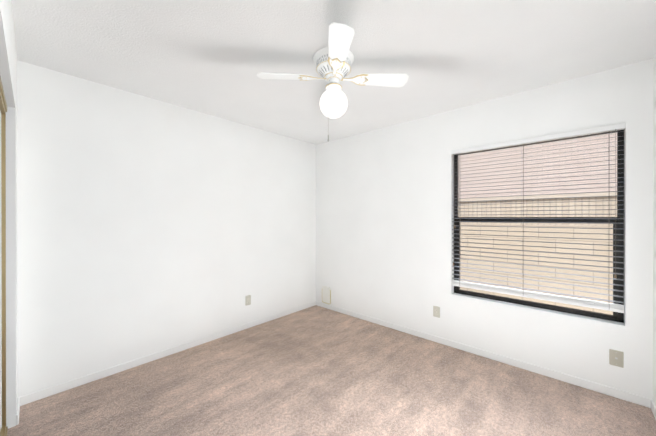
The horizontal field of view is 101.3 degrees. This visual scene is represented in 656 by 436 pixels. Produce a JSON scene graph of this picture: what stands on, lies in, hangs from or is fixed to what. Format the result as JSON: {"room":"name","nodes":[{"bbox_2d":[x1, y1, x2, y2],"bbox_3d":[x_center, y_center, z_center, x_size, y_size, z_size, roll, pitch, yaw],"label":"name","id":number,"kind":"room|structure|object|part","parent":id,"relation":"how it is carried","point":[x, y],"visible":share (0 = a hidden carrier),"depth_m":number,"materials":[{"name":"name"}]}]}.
{"room":"empty bedroom","nodes":[
{"label":"empty bedroom","id":0,"kind":"room"},
{"bbox_2d":[0,0,16,428],"bbox_3d":[-1.003,0.110,0.735,3.310,2.440,0.120,0,0,42],"label":"wall","id":1,"kind":"structure","parent":0,"point":[8,65],"depth_m":1.70,"materials":[{"name":"paint"}]},
{"bbox_2d":[0,76,7,435],"bbox_3d":[-1.274,0.315,0.972,2.070,2.030,0.066,0,0,42],"label":"mirrored closet doors","id":2,"kind":"structure","parent":1,"relation":"in","point":[3,111],"depth_m":1.60,"materials":[{"name":"gold metal"}]},
{"bbox_3d":[-1.274,0.321,0.973,2.006,1.926,0.036,0,0,42],"label":"glass","id":3,"kind":"part","parent":2,"relation":"part of","materials":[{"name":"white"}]},
{"bbox_2d":[16,398,19,424],"bbox_3d":[-2.083,1.296,1.807,0.248,0.065,0.012,0,0,42],"label":"baseboard","id":4,"kind":"structure","parent":1,"relation":"attached to","point":[18,411],"depth_m":1.76,"materials":[{"name":"white wood"}]},
{"bbox_2d":[17,60,315,397],"bbox_3d":[-1.238,0.107,3.042,0.140,2.440,3.260,0,0,42],"label":"wall","id":5,"kind":"structure","parent":0,"point":[146,226],"depth_m":2.43,"materials":[{"name":"paint"}]},
{"bbox_2d":[17,301,315,405],"bbox_3d":[-1.182,1.294,2.993,0.012,0.065,2.980,0,0,42],"label":"baseboard","id":6,"kind":"structure","parent":5,"relation":"attached to","point":[50,391],"depth_m":2.43,"materials":[{"name":"white wood"}]},
{"bbox_2d":[245,295,250,305],"bbox_3d":[-0.962,0.992,3.238,0.007,0.115,0.070,0,0,42],"label":"electrical outlet","id":7,"kind":"object","parent":5,"relation":"attached to","point":[248,300],"visible":1,"depth_m":3.24,"materials":[{"name":"beige plastic"}]},
{"bbox_2d":[7,305,655,435],"bbox_3d":[-0.163,1.389,1.662,3.590,0.120,3.860,0,0,42],"label":"floor","id":8,"kind":"structure","parent":0,"point":[315,370],"depth_m":2.01,"materials":[{"name":"carpet"}]},
{"bbox_2d":[11,0,655,144],"bbox_3d":[-0.163,-1.186,1.659,3.590,0.150,3.860,0,0,42],"label":"ceiling","id":9,"kind":"structure","parent":0,"point":[212,57],"depth_m":1.76,"materials":[{"name":"white paint"}]},
{"bbox_2d":[256,22,408,141],"bbox_3d":[0.039,-0.809,1.881,0.819,0.606,0.819,0,0,42],"label":"fan","id":10,"kind":"object","parent":9,"relation":"hanging from","point":[333,61],"visible":1,"depth_m":1.82,"materials":[{"name":"white plastic"}]},
{"bbox_3d":[0.039,-0.806,1.881,0.200,0.212,0.200,0,0,42],"label":"globe","id":11,"kind":"part","parent":10,"relation":"part of","materials":[{"name":"white glass"}]},
{"bbox_3d":[0.039,-0.974,1.881,0.243,0.127,0.243,0,0,42],"label":"brass trim","id":12,"kind":"part","parent":10,"relation":"part of","materials":[{"name":"beige"}]},
{"bbox_2d":[316,59,652,398],"bbox_3d":[1.088,0.107,3.037,3.310,2.440,0.140,0,0,42],"label":"wall","id":13,"kind":"structure","parent":0,"point":[384,223],"depth_m":2.71,"materials":[{"name":"paint"}]},
{"bbox_2d":[322,286,330,303],"bbox_3d":[-0.029,1.128,3.936,0.174,0.249,0.033,0,0,42],"label":"box","id":14,"kind":"object","parent":13,"relation":"attached to","point":[326,294],"visible":0.98,"depth_m":3.91,"materials":[{"name":"white plastic"}]},
{"bbox_3d":[-0.036,1.112,3.928,0.095,0.182,0.011,0,0,42],"label":"panel","id":15,"kind":"part","parent":14,"relation":"part of","materials":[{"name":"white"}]},
{"bbox_2d":[433,306,439,317],"bbox_3d":[1.161,1.002,2.873,0.070,0.115,0.007,0,0,42],"label":"electrical outlet","id":16,"kind":"object","parent":13,"relation":"attached to","point":[436,311],"visible":1,"depth_m":2.87,"materials":[{"name":"beige plastic"}]},
{"bbox_2d":[316,301,652,407],"bbox_3d":[1.041,1.294,2.978,3.298,0.065,0.012,0,0,42],"label":"baseboard","id":17,"kind":"structure","parent":13,"relation":"attached to","point":[613,392],"depth_m":2.41,"materials":[{"name":"white wood"}]},
{"bbox_2d":[451,123,625,322],"bbox_3d":[1.754,0.048,2.403,1.210,1.480,0.153,0,0,42],"label":"window blind","id":18,"kind":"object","parent":13,"relation":"in","point":[618,289],"depth_m":2.25,"materials":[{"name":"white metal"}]},
{"bbox_2d":[453,154,453,261],"bbox_3d":[1.278,-0.100,2.723,0.015,1.105,0.002,0,0,42],"label":"blind cord","id":19,"kind":"object","parent":18,"relation":"hanging from","point":[453,154],"depth_m":2.73,"materials":[{"name":"grey plastic"}]},
{"bbox_2d":[459,154,460,285],"bbox_3d":[1.332,0.015,2.718,0.006,1.335,0.028,0,0,42],"label":"blind cord","id":20,"kind":"object","parent":18,"relation":"hanging from","point":[459,154],"depth_m":2.72,"materials":[{"name":"grey plastic"}]},
{"bbox_3d":[1.720,0.665,2.366,1.194,0.055,0.028,0,0,42],"label":"window blind bottom rail","id":21,"kind":"part","parent":18,"relation":"part of","materials":[{"name":"white plastic"}]},
{"bbox_3d":[1.718,-0.671,2.362,1.204,0.041,0.046,0,0,42],"label":"window blind head rail","id":22,"kind":"part","parent":18,"relation":"part of","materials":[{"name":"white plastic"}]},
{"bbox_2d":[609,131,609,213],"bbox_3d":[2.105,0.016,2.016,0.006,1.335,0.028,0,0,42],"label":"blind cord","id":23,"kind":"object","parent":18,"relation":"hanging from","point":[609,131],"depth_m":2.00,"materials":[{"name":"grey plastic"}]},
{"bbox_2d":[615,129,615,273],"bbox_3d":[2.107,-0.119,1.970,0.002,1.065,0.002,0,0,42],"label":"blind cord","id":24,"kind":"object","parent":18,"relation":"hanging from","point":[615,129],"depth_m":1.97,"materials":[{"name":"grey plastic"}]},
{"bbox_2d":[609,349,623,367],"bbox_3d":[2.132,1.038,1.986,0.072,0.115,0.014,0,0,42],"label":"outlet","id":25,"kind":"object","parent":13,"relation":"attached to","point":[616,357],"visible":1,"depth_m":1.99,"materials":[{"name":"beige plastic"}]},
{"bbox_2d":[653,54,655,405],"bbox_3d":[1.316,0.110,0.723,0.140,2.440,3.260,0,0,42],"label":"wall","id":26,"kind":"structure","parent":0,"point":[654,229],"depth_m":1.84,"materials":[{"name":"paint"}]},
{"bbox_2d":[651,400,655,419],"bbox_3d":[1.256,1.297,0.771,0.012,0.065,2.968,0,0,42],"label":"baseboard","id":27,"kind":"structure","parent":26,"relation":"attached to","point":[653,407],"depth_m":1.81,"materials":[{"name":"white wood"}]},
{"label":"outside","id":28,"kind":"structure","parent":0,"visible":0},
{"bbox_3d":[5.209,1.620,8.090,28.000,0.100,12.880,0,0,42],"label":"ground","id":29,"kind":"structure","parent":28,"visible":0},
{"bbox_2d":[460,224,612,314],"bbox_3d":[2.412,0.839,5.010,28.000,1.470,0.200,0,0,42],"label":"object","id":30,"kind":"object","parent":29,"relation":"on","point":[534,231],"depth_m":4.10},
{"bbox_2d":[458,192,616,225],"bbox_3d":[2.412,-0.126,5.009,28.000,0.460,0.260,0,0,42],"label":"fence","id":31,"kind":"object","parent":30,"relation":"on","point":[567,203],"depth_m":4.09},
{"bbox_3d":[2.412,-0.326,5.008,28.000,0.060,0.260,0,0,42],"label":"fence cap","id":32,"kind":"part","parent":31,"relation":"part of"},
{"bbox_2d":[461,133,616,197],"bbox_3d":[4.698,-1.304,7.524,28.000,5.750,0.400,0,0,42],"label":"neighboring roof","id":33,"kind":"structure","parent":29,"relation":"on","point":[554,176],"depth_m":6.67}
]}

